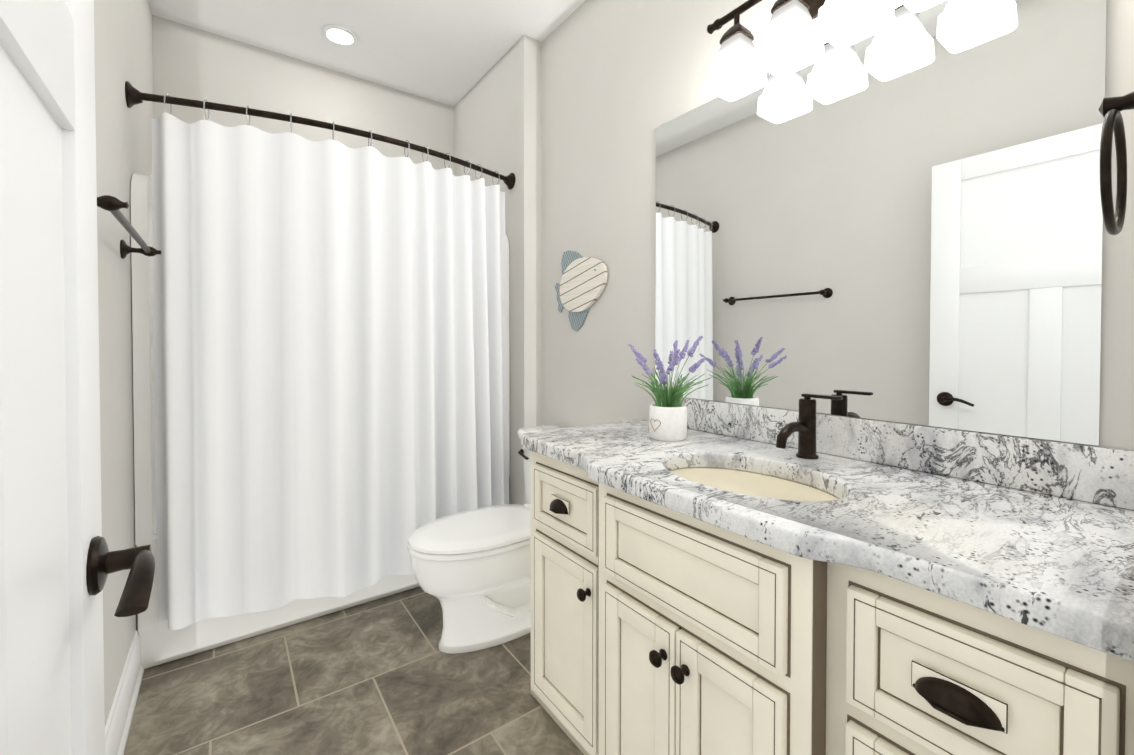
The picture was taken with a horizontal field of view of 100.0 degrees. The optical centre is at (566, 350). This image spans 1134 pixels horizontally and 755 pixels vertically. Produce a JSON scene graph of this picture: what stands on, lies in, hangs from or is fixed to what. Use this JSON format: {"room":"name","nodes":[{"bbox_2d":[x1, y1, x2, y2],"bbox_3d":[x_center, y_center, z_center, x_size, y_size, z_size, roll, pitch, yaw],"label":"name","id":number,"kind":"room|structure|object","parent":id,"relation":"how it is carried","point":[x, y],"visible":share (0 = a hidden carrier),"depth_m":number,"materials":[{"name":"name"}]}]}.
{"room":"bathroom","nodes":[
{"label":"bathroom","id":0,"kind":"room"},
{"bbox_2d":[94,0,153,725],"bbox_3d":[-1.160,-0.212,1.050,0.120,2.740,3.210,-1,1,-36],"label":"wall","id":1,"kind":"structure","parent":0,"point":[123,42],"depth_m":1.46,"materials":[{"name":"paint"}]},
{"bbox_2d":[0,0,154,754],"bbox_3d":[-0.386,0.146,0.285,0.160,2.032,0.816,-1,1,-36],"label":"door","id":2,"kind":"structure","parent":1,"relation":"in","point":[59,562],"depth_m":0.47,"materials":[{"name":"white wood"}]},
{"bbox_2d":[105,630,143,754],"bbox_3d":[-0.881,1.085,0.802,0.022,0.155,2.210,-1,1,-36],"label":"baseboard","id":3,"kind":"structure","parent":1,"relation":"attached to","point":[118,723],"depth_m":1.37,"materials":[{"name":"white wood"}]},
{"bbox_2d":[97,195,161,258],"bbox_3d":[-1.198,-0.323,1.289,0.099,0.062,0.728,-1,1,-36],"label":"towel bar","id":4,"kind":"object","parent":1,"relation":"attached to","point":[112,205],"visible":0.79,"depth_m":1.21,"materials":[{"name":"brown metal"}]},
{"bbox_2d":[125,81,514,188],"bbox_3d":[-0.874,-0.892,2.039,1.520,0.086,0.206,-1,1,-36],"label":"curtain rod","id":5,"kind":"object","parent":1,"relation":"attached to","point":[134,96],"visible":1,"depth_m":1.82,"materials":[{"name":"brown metal"}]},
{"bbox_2d":[164,93,171,113],"bbox_3d":[-1.413,-0.871,1.683,0.005,0.076,0.052,0,1,-18],"label":"curtain ring","id":6,"kind":"object","parent":5,"relation":"hanging from","point":[166,93],"depth_m":1.67,"materials":[{"name":"white metal"}]},
{"bbox_2d":[152,112,508,629],"bbox_3d":[-0.838,0.077,2.034,1.420,1.831,0.211,-1,1,-36],"label":"shower curtain","id":7,"kind":"object","parent":6,"relation":"hanging from","point":[330,362],"visible":0.88,"depth_m":1.87,"materials":[{"name":"fabric"}]},
{"bbox_2d":[203,99,209,119],"bbox_3d":[-1.305,-0.871,1.721,0.004,0.076,0.052,0,1,-21],"label":"curtain ring","id":8,"kind":"object","parent":5,"relation":"hanging from","point":[204,99],"depth_m":1.71,"materials":[{"name":"white metal"}]},
{"bbox_2d":[246,105,249,124],"bbox_3d":[-1.185,-0.872,1.768,0.005,0.076,0.052,0,1,-24],"label":"curtain ring","id":9,"kind":"object","parent":5,"relation":"hanging from","point":[247,106],"depth_m":1.75,"materials":[{"name":"white metal"}]},
{"bbox_2d":[332,121,333,139],"bbox_3d":[-0.931,-0.874,1.894,0.005,0.076,0.052,-1,1,-30],"label":"curtain ring","id":10,"kind":"object","parent":5,"relation":"hanging from","point":[333,121],"depth_m":1.88,"materials":[{"name":"white metal"}]},
{"bbox_2d":[404,140,409,156],"bbox_3d":[-0.696,-0.877,2.067,0.004,0.076,0.052,-1,1,-42],"label":"curtain ring","id":11,"kind":"object","parent":5,"relation":"hanging from","point":[406,140],"depth_m":2.06,"materials":[{"name":"white metal"}]},
{"bbox_2d":[152,15,453,174],"bbox_3d":[-1.399,-0.239,2.780,1.512,2.740,0.120,-1,1,-36],"label":"wall","id":12,"kind":"structure","parent":0,"point":[192,63],"depth_m":2.59,"materials":[{"name":"paint"}]},
{"bbox_2d":[124,587,583,754],"bbox_3d":[-0.088,1.209,0.983,2.518,0.100,4.965,-1,1,-36],"label":"floor","id":13,"kind":"structure","parent":0,"point":[384,676],"depth_m":1.59,"materials":[{"name":"tile"}]},
{"bbox_2d":[131,173,509,668],"bbox_3d":[-1.141,0.236,2.429,1.506,1.801,0.757,-1,1,-36],"label":"shower","id":14,"kind":"object","parent":13,"relation":"on","point":[161,643],"visible":0.15,"depth_m":1.73,"materials":[{"name":"white plastic"}]},
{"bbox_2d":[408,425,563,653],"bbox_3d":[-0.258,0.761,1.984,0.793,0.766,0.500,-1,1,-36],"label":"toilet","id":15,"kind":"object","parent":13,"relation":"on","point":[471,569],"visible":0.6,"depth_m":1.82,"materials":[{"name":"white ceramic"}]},
{"bbox_2d":[530,451,745,754],"bbox_3d":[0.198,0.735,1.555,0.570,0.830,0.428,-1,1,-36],"label":"base cabinet","id":16,"kind":"object","parent":13,"relation":"on","point":[656,629],"depth_m":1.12,"materials":[{"name":"beige wood"}]},
{"bbox_2d":[521,419,1133,661],"bbox_3d":[0.429,0.305,1.198,0.608,0.042,1.337,-1,1,-36],"label":"countertop","id":17,"kind":"structure","parent":16,"relation":"on","point":[1062,567],"depth_m":0.81,"materials":[{"name":"white stone"}]},
{"bbox_2d":[649,403,686,440],"bbox_3d":[0.321,0.226,1.518,0.120,0.105,0.118,-1,1,-36],"label":"plant pot","id":18,"kind":"object","parent":17,"relation":"on","point":[667,423],"visible":0.96,"depth_m":1.47,"materials":[{"name":"ceramic"}]},
{"bbox_2d":[628,336,711,406],"bbox_3d":[0.335,0.072,1.507,0.280,0.236,0.289,-1,1,-36],"label":"plant","id":19,"kind":"object","parent":18,"relation":"in","point":[671,396],"visible":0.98,"depth_m":1.50,"materials":[{"name":"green plant"}]},
{"bbox_2d":[670,467,839,500],"bbox_3d":[0.421,0.401,1.118,0.332,0.145,0.460,-1,1,-36],"label":"sink bowl","id":20,"kind":"object","parent":17,"relation":"attached to","point":[751,483],"visible":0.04,"depth_m":1.26,"materials":[{"name":"beige ceramic"}]},
{"bbox_2d":[776,393,842,458],"bbox_3d":[0.610,0.200,1.209,0.166,0.168,0.112,-1,1,-36],"label":"faucet","id":21,"kind":"object","parent":17,"relation":"on","point":[804,427],"visible":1,"depth_m":1.25,"materials":[{"name":"brown metal"}]},
{"bbox_2d":[786,554,1133,754],"bbox_3d":[0.728,0.747,0.818,0.570,0.830,0.360,-1,1,-36],"label":"base cabinet","id":22,"kind":"object","parent":13,"relation":"on","point":[880,664],"depth_m":0.67,"materials":[{"name":"beige wood"}]},
{"bbox_2d":[149,0,584,106],"bbox_3d":[-0.088,-1.630,0.939,2.518,0.100,4.965,-1,1,-36],"label":"ceiling","id":23,"kind":"structure","parent":0,"point":[450,52],"depth_m":2.38,"materials":[{"name":"paint"}]},
{"bbox_2d":[321,24,358,47],"bbox_3d":[-1.156,-1.599,2.423,0.176,0.010,0.176,-1,1,-36],"label":"recessed light","id":24,"kind":"object","parent":23,"relation":"in","point":[340,36],"visible":1,"depth_m":2.42,"materials":[{"name":"white"}]},
{"bbox_2d":[454,35,541,504],"bbox_3d":[-0.428,-0.241,2.918,0.226,2.740,1.029,-1,1,-36],"label":"wall","id":25,"kind":"structure","parent":0,"point":[497,116],"depth_m":2.49,"materials":[{"name":"paint"}]},
{"bbox_2d":[541,0,1133,450],"bbox_3d":[0.551,-0.221,1.646,0.120,2.740,2.180,-1,1,-36],"label":"wall","id":26,"kind":"structure","parent":0,"point":[621,80],"depth_m":1.97,"materials":[{"name":"paint"}]},
{"bbox_2d":[555,250,607,331],"bbox_3d":[0.052,-0.285,2.215,0.024,0.390,0.405,-1,1,-36],"label":"wall decor","id":27,"kind":"object","parent":26,"relation":"attached to","point":[580,287],"visible":0.96,"depth_m":2.20,"materials":[{"name":"white wood"}]},
{"bbox_2d":[707,0,761,44],"label":"vanity light fixture","id":28,"kind":"object","parent":26,"relation":"attached to","point":[734,14],"depth_m":1.37,"materials":[{"name":"brown metal"}]},
{"bbox_2d":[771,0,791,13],"label":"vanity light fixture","id":29,"kind":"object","parent":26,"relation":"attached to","point":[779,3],"depth_m":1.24,"materials":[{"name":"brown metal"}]},
{"bbox_2d":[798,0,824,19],"label":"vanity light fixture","id":30,"kind":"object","parent":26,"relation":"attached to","point":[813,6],"depth_m":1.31,"materials":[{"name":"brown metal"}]},
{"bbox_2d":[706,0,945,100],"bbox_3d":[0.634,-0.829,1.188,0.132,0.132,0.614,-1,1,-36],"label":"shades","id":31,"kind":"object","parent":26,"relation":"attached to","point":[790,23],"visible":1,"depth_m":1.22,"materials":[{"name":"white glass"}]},
{"bbox_2d":[655,0,1106,445],"bbox_3d":[0.676,-0.335,1.361,0.006,1.016,1.145,-1,1,-36],"label":"mirror","id":32,"kind":"object","parent":26,"relation":"attached to","point":[900,219],"visible":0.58,"depth_m":1.15,"materials":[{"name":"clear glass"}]},
{"bbox_2d":[684,398,1133,509],"bbox_3d":[0.741,0.230,1.265,0.020,0.106,1.084,-1,1,-36],"label":"backsplash","id":33,"kind":"structure","parent":26,"relation":"attached to","point":[1097,475],"depth_m":1.07,"materials":[{"name":"white stone"}]},
{"bbox_3d":[0.447,-0.200,0.302,1.618,2.740,0.120,-1,1,-36],"label":"wall","id":34,"kind":"structure","parent":0,"visible":0},
{"bbox_2d":[1098,91,1133,234],"bbox_3d":[0.662,-0.230,0.561,0.147,0.182,0.050,-1,1,-36],"label":"towel ring","id":35,"kind":"object","parent":34,"relation":"attached to","point":[1110,108],"visible":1,"depth_m":0.56,"materials":[{"name":"brown metal"}]}
]}

